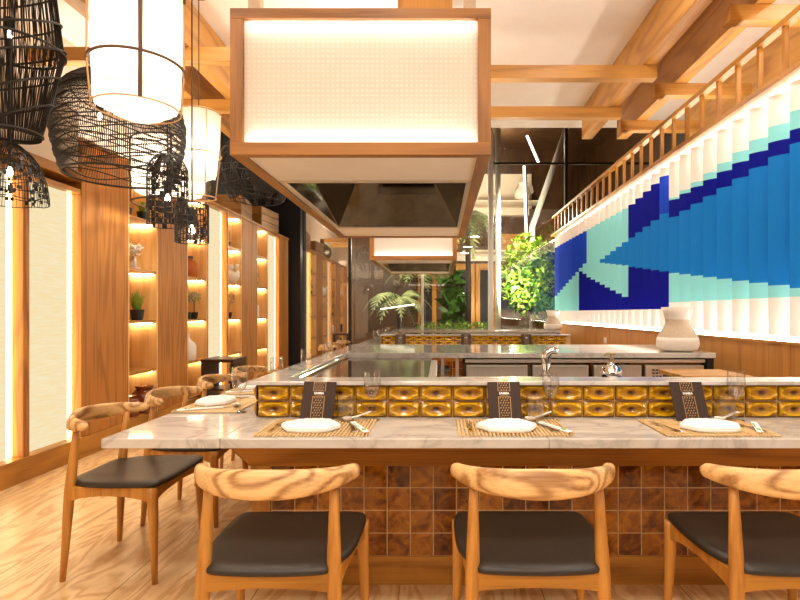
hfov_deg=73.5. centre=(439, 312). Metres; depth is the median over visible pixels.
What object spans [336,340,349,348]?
dining chair
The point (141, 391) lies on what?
storage jar
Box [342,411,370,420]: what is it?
ceramic spoon
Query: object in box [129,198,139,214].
potted plant
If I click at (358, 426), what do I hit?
packet
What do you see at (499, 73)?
ceiling beam
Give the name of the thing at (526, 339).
menu card
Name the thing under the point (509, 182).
wall
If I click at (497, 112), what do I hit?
ceiling beam
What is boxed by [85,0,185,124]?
lantern
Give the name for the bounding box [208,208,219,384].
diffuser
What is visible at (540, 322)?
leafy bush
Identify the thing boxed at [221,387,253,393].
placemat
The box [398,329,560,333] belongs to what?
countertop
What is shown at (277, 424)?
fork
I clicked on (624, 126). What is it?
ceiling beam
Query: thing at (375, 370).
wine glass
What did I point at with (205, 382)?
dining chair
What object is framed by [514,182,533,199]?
jug
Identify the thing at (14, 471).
baseboard
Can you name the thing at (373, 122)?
extraction hood
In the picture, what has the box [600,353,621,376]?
kettle
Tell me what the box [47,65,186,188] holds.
pendant lamp
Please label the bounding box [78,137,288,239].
trim
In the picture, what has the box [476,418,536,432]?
plate
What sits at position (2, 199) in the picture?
diffuser
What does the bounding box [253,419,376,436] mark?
placemat
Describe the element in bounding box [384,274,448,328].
palm
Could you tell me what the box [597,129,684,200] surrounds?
wall
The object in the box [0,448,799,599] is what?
floor
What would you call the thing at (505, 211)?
trim
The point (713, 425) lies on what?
plate
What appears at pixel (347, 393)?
water tumbler
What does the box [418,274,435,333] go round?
door
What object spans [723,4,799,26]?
ceiling beam
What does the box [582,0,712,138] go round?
ceiling beam
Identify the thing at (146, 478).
dining chair
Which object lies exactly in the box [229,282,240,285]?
shelf
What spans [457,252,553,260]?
trim
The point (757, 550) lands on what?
dining chair
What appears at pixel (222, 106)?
ceiling beam
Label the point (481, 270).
door
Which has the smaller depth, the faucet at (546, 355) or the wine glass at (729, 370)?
the wine glass at (729, 370)
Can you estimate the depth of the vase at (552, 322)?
9.25 m
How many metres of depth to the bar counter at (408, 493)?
2.35 m
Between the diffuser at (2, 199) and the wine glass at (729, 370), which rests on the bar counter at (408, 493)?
the wine glass at (729, 370)
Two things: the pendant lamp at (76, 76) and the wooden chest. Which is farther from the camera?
the wooden chest
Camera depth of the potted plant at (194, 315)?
6.69 m
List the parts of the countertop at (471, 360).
leg, leg, drawer, handle, drawer, handle, rail, drawer, handle, vent panel, panel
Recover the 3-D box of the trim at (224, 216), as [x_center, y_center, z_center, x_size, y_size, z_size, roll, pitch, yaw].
[-3.172,-0.200,7.529,0.355,2.480,0.033,0,0,0]
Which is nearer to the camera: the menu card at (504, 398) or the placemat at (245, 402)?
the menu card at (504, 398)
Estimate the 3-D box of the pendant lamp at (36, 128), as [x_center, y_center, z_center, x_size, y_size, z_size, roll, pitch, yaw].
[-2.500,-1.641,3.100,0.547,1.996,0.547,0,0,0]
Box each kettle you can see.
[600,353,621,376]
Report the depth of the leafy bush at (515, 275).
11.73 m
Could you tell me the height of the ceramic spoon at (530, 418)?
0.032 m
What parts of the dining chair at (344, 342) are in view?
backrest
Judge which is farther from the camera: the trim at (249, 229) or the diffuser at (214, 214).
the trim at (249, 229)
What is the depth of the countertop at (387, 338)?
7.46 m
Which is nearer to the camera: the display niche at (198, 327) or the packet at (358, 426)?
the packet at (358, 426)
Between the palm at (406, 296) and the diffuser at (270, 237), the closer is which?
the diffuser at (270, 237)
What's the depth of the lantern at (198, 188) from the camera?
4.72 m
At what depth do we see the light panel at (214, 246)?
7.24 m
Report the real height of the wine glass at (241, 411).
0.210 m
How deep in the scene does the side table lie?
6.68 m
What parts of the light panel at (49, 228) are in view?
rail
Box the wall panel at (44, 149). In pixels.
[0,72,77,170]
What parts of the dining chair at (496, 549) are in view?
leg, seat rail, leg, seat, backrest, seat rail, leg, leg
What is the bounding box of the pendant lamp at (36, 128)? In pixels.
[0,0,66,207]
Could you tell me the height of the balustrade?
0.405 m
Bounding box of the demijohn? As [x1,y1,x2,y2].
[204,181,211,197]
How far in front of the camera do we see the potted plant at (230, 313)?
7.81 m
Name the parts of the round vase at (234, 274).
spout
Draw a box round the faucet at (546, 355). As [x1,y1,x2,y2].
[540,347,558,376]
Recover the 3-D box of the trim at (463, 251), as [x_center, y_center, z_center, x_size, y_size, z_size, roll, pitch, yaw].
[1.800,-1.634,14.240,2.400,0.048,0.480,0,0,0]
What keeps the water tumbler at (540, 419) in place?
on the placemat at (546, 431)
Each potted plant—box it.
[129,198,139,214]
[129,289,145,319]
[136,201,145,218]
[188,291,200,318]
[188,292,193,318]
[229,294,234,317]
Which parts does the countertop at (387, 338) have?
tile panel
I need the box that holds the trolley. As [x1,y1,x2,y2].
[659,369,752,376]
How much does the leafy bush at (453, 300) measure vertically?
2.441 m
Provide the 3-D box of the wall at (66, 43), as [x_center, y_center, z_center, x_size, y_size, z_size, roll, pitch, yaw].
[-3.670,-3.090,7.250,0.140,2.800,19.500,0,0,0]
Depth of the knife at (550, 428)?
2.08 m
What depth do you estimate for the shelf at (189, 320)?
6.66 m
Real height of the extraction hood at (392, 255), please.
1.874 m
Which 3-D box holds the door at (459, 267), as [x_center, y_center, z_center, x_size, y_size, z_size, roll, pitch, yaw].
[0.655,-0.065,14.540,0.590,2.550,0.080,0,0,0]
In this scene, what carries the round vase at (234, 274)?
on the display niche at (234, 221)
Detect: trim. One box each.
[0,141,82,181]
[4,162,28,456]
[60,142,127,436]
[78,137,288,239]
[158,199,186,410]
[221,211,227,384]
[242,218,256,379]
[275,236,287,368]
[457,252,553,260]
[462,250,551,253]
[472,207,528,216]
[475,200,537,205]
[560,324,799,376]
[562,323,799,345]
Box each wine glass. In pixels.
[231,366,247,413]
[364,370,380,421]
[542,370,558,421]
[726,370,745,421]
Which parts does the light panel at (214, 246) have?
rail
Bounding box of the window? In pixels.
[263,128,648,361]
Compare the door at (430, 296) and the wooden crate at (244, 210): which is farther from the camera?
the door at (430, 296)
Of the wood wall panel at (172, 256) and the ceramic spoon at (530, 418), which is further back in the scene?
the wood wall panel at (172, 256)
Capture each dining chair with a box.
[59,402,203,584]
[140,386,247,527]
[194,374,239,485]
[194,463,368,599]
[231,366,266,460]
[318,344,335,354]
[328,342,342,351]
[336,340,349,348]
[450,463,614,599]
[664,463,799,599]
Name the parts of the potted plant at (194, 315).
pot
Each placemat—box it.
[171,397,257,412]
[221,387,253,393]
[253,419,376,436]
[456,419,572,436]
[638,419,781,436]
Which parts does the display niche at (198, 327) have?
panel, panel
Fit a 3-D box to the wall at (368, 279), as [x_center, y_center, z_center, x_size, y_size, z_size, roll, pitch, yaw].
[0.200,-1.640,14.650,8.800,5.700,0.100,0,0,0]
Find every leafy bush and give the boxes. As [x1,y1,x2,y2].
[435,265,470,333]
[501,231,554,324]
[527,225,554,328]
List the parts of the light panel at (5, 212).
rail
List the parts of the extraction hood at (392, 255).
rail, soffit plate, glass pane, cross rail, canopy trim, rail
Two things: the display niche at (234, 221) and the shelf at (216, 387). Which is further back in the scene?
the display niche at (234, 221)
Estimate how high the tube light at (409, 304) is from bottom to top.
0.124 m
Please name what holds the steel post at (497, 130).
on the floor
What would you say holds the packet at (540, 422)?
on the placemat at (546, 431)
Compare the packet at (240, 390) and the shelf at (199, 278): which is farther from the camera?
the shelf at (199, 278)
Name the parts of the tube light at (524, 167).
backing rail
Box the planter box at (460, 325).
[416,321,487,333]
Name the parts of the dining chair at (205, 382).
leg, backrest, leg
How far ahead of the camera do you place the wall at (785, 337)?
4.63 m
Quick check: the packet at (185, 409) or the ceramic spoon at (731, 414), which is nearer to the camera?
the ceramic spoon at (731, 414)
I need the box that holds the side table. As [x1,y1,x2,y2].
[200,356,246,395]
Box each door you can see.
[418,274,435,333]
[455,264,474,328]
[475,264,494,328]
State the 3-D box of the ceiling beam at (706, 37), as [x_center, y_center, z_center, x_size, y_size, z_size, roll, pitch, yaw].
[2.345,-2.439,2.290,0.130,0.397,9.180,0,0,0]
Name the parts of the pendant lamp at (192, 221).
lamp shade, cord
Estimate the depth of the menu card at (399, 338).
7.39 m
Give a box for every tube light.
[380,304,414,309]
[523,166,528,237]
[526,135,539,161]
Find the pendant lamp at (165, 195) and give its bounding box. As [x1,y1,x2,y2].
[146,120,188,229]
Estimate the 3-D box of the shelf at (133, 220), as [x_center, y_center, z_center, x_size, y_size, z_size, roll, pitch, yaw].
[-3.163,-0.941,5.401,0.315,0.028,0.500,0,0,0]
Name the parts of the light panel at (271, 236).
rail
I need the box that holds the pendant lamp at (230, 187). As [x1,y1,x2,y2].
[217,140,286,205]
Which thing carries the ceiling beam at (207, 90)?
attached to the ceiling
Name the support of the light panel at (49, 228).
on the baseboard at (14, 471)
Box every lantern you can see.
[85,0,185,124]
[129,132,207,210]
[175,0,221,201]
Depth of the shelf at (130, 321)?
5.44 m
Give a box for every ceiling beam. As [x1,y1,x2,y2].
[24,47,229,65]
[64,0,229,137]
[109,99,229,113]
[185,0,229,98]
[491,65,656,82]
[491,106,621,119]
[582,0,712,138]
[617,0,775,138]
[618,120,706,132]
[651,83,751,98]
[690,27,799,136]
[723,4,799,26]
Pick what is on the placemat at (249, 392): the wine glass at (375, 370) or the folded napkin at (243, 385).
the folded napkin at (243, 385)
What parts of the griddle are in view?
guard rail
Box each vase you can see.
[188,332,196,360]
[229,264,239,282]
[544,310,561,329]
[656,307,699,351]
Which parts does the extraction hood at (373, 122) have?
rail, cross rail, cross rail, glass pane, soffit plate, canopy trim, cross rail, rail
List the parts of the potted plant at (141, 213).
pot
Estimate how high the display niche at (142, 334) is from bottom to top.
2.480 m
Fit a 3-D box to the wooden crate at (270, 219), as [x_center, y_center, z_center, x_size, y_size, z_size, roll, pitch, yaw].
[-3.200,-1.651,9.500,0.376,0.360,0.736,0,0,6]
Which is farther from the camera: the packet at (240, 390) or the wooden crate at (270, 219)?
the wooden crate at (270, 219)
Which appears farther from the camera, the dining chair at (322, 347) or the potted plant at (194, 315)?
the dining chair at (322, 347)
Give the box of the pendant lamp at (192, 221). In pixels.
[174,0,208,244]
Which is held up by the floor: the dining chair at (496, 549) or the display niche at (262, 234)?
the dining chair at (496, 549)
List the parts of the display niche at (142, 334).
panel, panel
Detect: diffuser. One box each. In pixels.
[0,174,5,461]
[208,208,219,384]
[268,235,273,370]
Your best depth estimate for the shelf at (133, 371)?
5.47 m
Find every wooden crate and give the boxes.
[215,195,251,219]
[252,206,278,232]
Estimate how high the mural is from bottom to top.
1.725 m
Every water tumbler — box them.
[337,393,354,422]
[526,393,543,422]
[715,393,735,420]
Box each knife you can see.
[348,421,355,431]
[533,421,557,431]
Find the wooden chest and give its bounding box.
[501,234,528,249]
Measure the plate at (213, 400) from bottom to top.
0.029 m
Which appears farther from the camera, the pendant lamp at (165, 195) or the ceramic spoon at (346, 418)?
the pendant lamp at (165, 195)
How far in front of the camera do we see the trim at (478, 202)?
14.11 m
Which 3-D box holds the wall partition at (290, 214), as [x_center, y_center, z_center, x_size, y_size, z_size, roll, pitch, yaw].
[-3.165,-0.590,10.700,0.770,3.600,0.160,0,0,0]
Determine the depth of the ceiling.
5.04 m
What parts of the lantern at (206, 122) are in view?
cord, lamp shade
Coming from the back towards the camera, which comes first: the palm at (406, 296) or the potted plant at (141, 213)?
the palm at (406, 296)
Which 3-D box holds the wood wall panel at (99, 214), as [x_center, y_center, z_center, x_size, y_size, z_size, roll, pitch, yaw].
[-3.172,-0.200,4.793,0.355,2.480,0.671,0,0,0]
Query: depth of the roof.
13.72 m
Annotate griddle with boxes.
[298,355,436,376]
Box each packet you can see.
[172,406,223,410]
[222,390,253,392]
[350,421,369,433]
[537,421,574,433]
[750,421,763,433]
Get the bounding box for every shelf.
[129,214,155,224]
[129,268,155,273]
[129,320,155,323]
[129,368,155,375]
[188,276,205,280]
[188,319,205,321]
[188,358,205,363]
[207,385,229,390]
[229,246,240,251]
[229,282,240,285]
[229,351,240,355]
[257,255,266,259]
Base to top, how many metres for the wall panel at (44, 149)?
0.518 m
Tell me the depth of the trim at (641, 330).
4.29 m
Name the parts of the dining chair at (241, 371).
leg, backrest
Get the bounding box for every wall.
[0,0,262,204]
[352,149,596,343]
[474,174,531,208]
[562,321,799,340]
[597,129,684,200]
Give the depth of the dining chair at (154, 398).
3.03 m
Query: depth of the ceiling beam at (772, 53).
5.21 m
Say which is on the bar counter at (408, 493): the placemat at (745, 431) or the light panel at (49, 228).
the placemat at (745, 431)
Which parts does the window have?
mirrored pane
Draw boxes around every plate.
[281,418,340,432]
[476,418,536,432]
[679,418,740,432]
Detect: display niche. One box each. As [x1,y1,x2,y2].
[128,179,157,420]
[187,198,207,399]
[228,211,241,384]
[257,225,267,375]
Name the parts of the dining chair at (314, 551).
leg, leg, seat rail, backrest, seat, leg, seat rail, leg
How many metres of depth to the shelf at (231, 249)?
7.91 m
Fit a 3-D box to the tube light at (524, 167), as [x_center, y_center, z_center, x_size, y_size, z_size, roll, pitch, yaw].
[2.129,-2.715,13.212,0.154,1.852,0.084,0,0,0]
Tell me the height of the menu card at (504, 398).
0.161 m
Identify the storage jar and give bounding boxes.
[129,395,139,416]
[132,384,156,412]
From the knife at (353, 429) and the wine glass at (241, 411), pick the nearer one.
the knife at (353, 429)
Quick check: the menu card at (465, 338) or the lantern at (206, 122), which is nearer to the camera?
the lantern at (206, 122)
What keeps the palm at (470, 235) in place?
on the floor
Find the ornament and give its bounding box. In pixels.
[129,242,143,268]
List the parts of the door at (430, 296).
dark pane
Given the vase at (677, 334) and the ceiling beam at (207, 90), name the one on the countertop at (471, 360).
the vase at (677, 334)
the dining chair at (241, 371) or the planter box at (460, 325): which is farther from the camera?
the planter box at (460, 325)
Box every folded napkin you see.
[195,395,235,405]
[238,382,255,389]
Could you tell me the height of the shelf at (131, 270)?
0.028 m
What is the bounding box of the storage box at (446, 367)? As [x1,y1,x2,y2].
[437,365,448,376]
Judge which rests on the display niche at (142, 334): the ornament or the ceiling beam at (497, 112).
the ornament
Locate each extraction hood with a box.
[230,0,490,237]
[370,238,456,273]
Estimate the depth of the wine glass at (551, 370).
2.28 m
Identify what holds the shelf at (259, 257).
attached to the display niche at (262, 234)
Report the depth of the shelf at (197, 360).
6.61 m
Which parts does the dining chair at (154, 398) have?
leg, backrest, seat rail, leg, seat, leg, seat rail, leg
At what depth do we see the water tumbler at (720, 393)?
2.26 m
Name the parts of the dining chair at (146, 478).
leg, backrest, seat rail, leg, seat, leg, seat rail, leg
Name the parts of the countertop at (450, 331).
rail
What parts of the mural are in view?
blade, blade, blade, blade, blade, blade, blade, blade, blade, blade, blade, blade, blade, blade, blade, blade, blade, blade, blade, blade, blade, blade, blade, blade, blade, blade, blade, blade, blade, blade, blade, blade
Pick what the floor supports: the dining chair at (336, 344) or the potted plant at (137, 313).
the dining chair at (336, 344)
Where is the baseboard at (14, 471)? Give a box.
[0,366,288,490]
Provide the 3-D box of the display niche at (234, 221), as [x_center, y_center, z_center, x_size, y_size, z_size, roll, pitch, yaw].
[-3.170,-0.200,7.812,0.340,2.480,0.529,0,0,0]
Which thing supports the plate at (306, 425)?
on the placemat at (277, 431)
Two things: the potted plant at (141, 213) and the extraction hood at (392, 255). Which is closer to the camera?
the potted plant at (141, 213)
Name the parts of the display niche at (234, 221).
panel, panel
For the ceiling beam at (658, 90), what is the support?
attached to the ceiling beam at (706, 37)
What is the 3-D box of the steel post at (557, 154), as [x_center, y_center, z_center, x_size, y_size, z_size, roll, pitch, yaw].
[2.583,-1.601,12.660,0.986,5.623,0.200,0,0,0]
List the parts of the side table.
panel, panel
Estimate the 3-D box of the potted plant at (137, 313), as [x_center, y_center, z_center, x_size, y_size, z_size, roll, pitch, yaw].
[-3.089,-0.091,5.453,0.260,0.332,0.230,0,0,35]
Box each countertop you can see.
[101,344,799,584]
[346,345,715,376]
[358,329,570,376]
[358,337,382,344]
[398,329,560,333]
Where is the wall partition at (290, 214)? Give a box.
[262,193,301,366]
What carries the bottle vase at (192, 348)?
on the display niche at (198, 327)
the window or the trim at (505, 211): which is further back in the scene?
the trim at (505, 211)
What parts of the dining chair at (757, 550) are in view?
leg, seat rail, seat, leg, backrest, seat rail, leg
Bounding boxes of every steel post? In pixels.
[495,128,500,328]
[529,128,569,328]
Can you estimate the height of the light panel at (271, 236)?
2.478 m
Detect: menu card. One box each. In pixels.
[299,381,336,419]
[395,334,405,344]
[461,334,470,344]
[487,382,521,418]
[521,334,531,344]
[669,382,708,421]
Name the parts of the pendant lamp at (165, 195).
cord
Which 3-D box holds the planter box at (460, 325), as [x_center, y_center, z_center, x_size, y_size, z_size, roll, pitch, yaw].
[0.248,0.686,11.400,1.563,1.048,0.412,0,0,0]
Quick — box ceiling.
[16,0,799,127]
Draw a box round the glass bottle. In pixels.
[188,256,196,276]
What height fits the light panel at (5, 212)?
2.068 m
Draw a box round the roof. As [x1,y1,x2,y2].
[493,128,616,148]
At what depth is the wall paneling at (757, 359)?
4.19 m
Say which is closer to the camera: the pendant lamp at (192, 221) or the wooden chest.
the pendant lamp at (192, 221)
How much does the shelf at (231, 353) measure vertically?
0.028 m
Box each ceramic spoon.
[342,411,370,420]
[525,411,550,420]
[714,411,737,419]
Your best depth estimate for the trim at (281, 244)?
10.08 m
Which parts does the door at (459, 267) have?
head rail, dark pane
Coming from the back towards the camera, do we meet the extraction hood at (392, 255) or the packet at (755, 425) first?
the extraction hood at (392, 255)
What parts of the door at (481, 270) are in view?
head rail, dark pane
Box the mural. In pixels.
[555,79,799,341]
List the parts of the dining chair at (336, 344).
backrest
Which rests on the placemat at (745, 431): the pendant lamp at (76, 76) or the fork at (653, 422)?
the fork at (653, 422)
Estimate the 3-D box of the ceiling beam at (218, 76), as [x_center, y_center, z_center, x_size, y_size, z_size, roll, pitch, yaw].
[-2.175,-2.439,2.290,0.130,0.397,9.180,0,0,0]
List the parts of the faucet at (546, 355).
spout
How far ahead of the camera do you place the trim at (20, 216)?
3.84 m
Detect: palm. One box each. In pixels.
[365,290,432,328]
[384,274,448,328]
[457,210,504,328]
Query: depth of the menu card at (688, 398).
2.27 m
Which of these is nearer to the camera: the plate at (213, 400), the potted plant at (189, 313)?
the plate at (213, 400)
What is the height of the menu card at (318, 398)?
0.162 m
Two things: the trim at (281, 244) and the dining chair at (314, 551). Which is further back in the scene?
the trim at (281, 244)
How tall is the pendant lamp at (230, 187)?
1.383 m
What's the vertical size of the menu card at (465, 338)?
0.160 m
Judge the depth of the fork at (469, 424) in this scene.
2.09 m
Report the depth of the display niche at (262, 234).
9.28 m
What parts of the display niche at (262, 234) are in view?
panel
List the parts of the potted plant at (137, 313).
pot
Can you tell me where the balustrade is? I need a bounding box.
[551,4,799,236]
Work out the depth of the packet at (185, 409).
2.48 m
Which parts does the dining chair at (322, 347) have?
backrest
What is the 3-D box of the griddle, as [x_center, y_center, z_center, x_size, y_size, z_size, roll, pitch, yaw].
[-0.359,0.735,3.230,0.678,0.851,1.480,0,0,0]
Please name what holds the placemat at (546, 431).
on the bar counter at (408, 493)
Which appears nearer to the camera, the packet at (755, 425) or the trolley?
the packet at (755, 425)
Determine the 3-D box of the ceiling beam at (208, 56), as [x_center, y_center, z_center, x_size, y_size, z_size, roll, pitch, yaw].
[-2.450,-2.179,4.530,2.100,0.118,0.100,0,0,0]
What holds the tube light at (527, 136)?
hanging from the roof
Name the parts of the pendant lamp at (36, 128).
stem, cord, bulb, pendant lamp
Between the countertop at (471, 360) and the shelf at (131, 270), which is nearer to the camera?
the countertop at (471, 360)
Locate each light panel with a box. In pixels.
[0,162,21,461]
[29,174,80,451]
[208,202,226,384]
[268,231,278,370]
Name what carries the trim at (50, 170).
attached to the wall panel at (44, 149)
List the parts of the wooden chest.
lid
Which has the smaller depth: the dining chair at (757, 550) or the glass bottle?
the dining chair at (757, 550)
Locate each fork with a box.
[267,420,285,431]
[466,420,472,431]
[648,421,682,431]

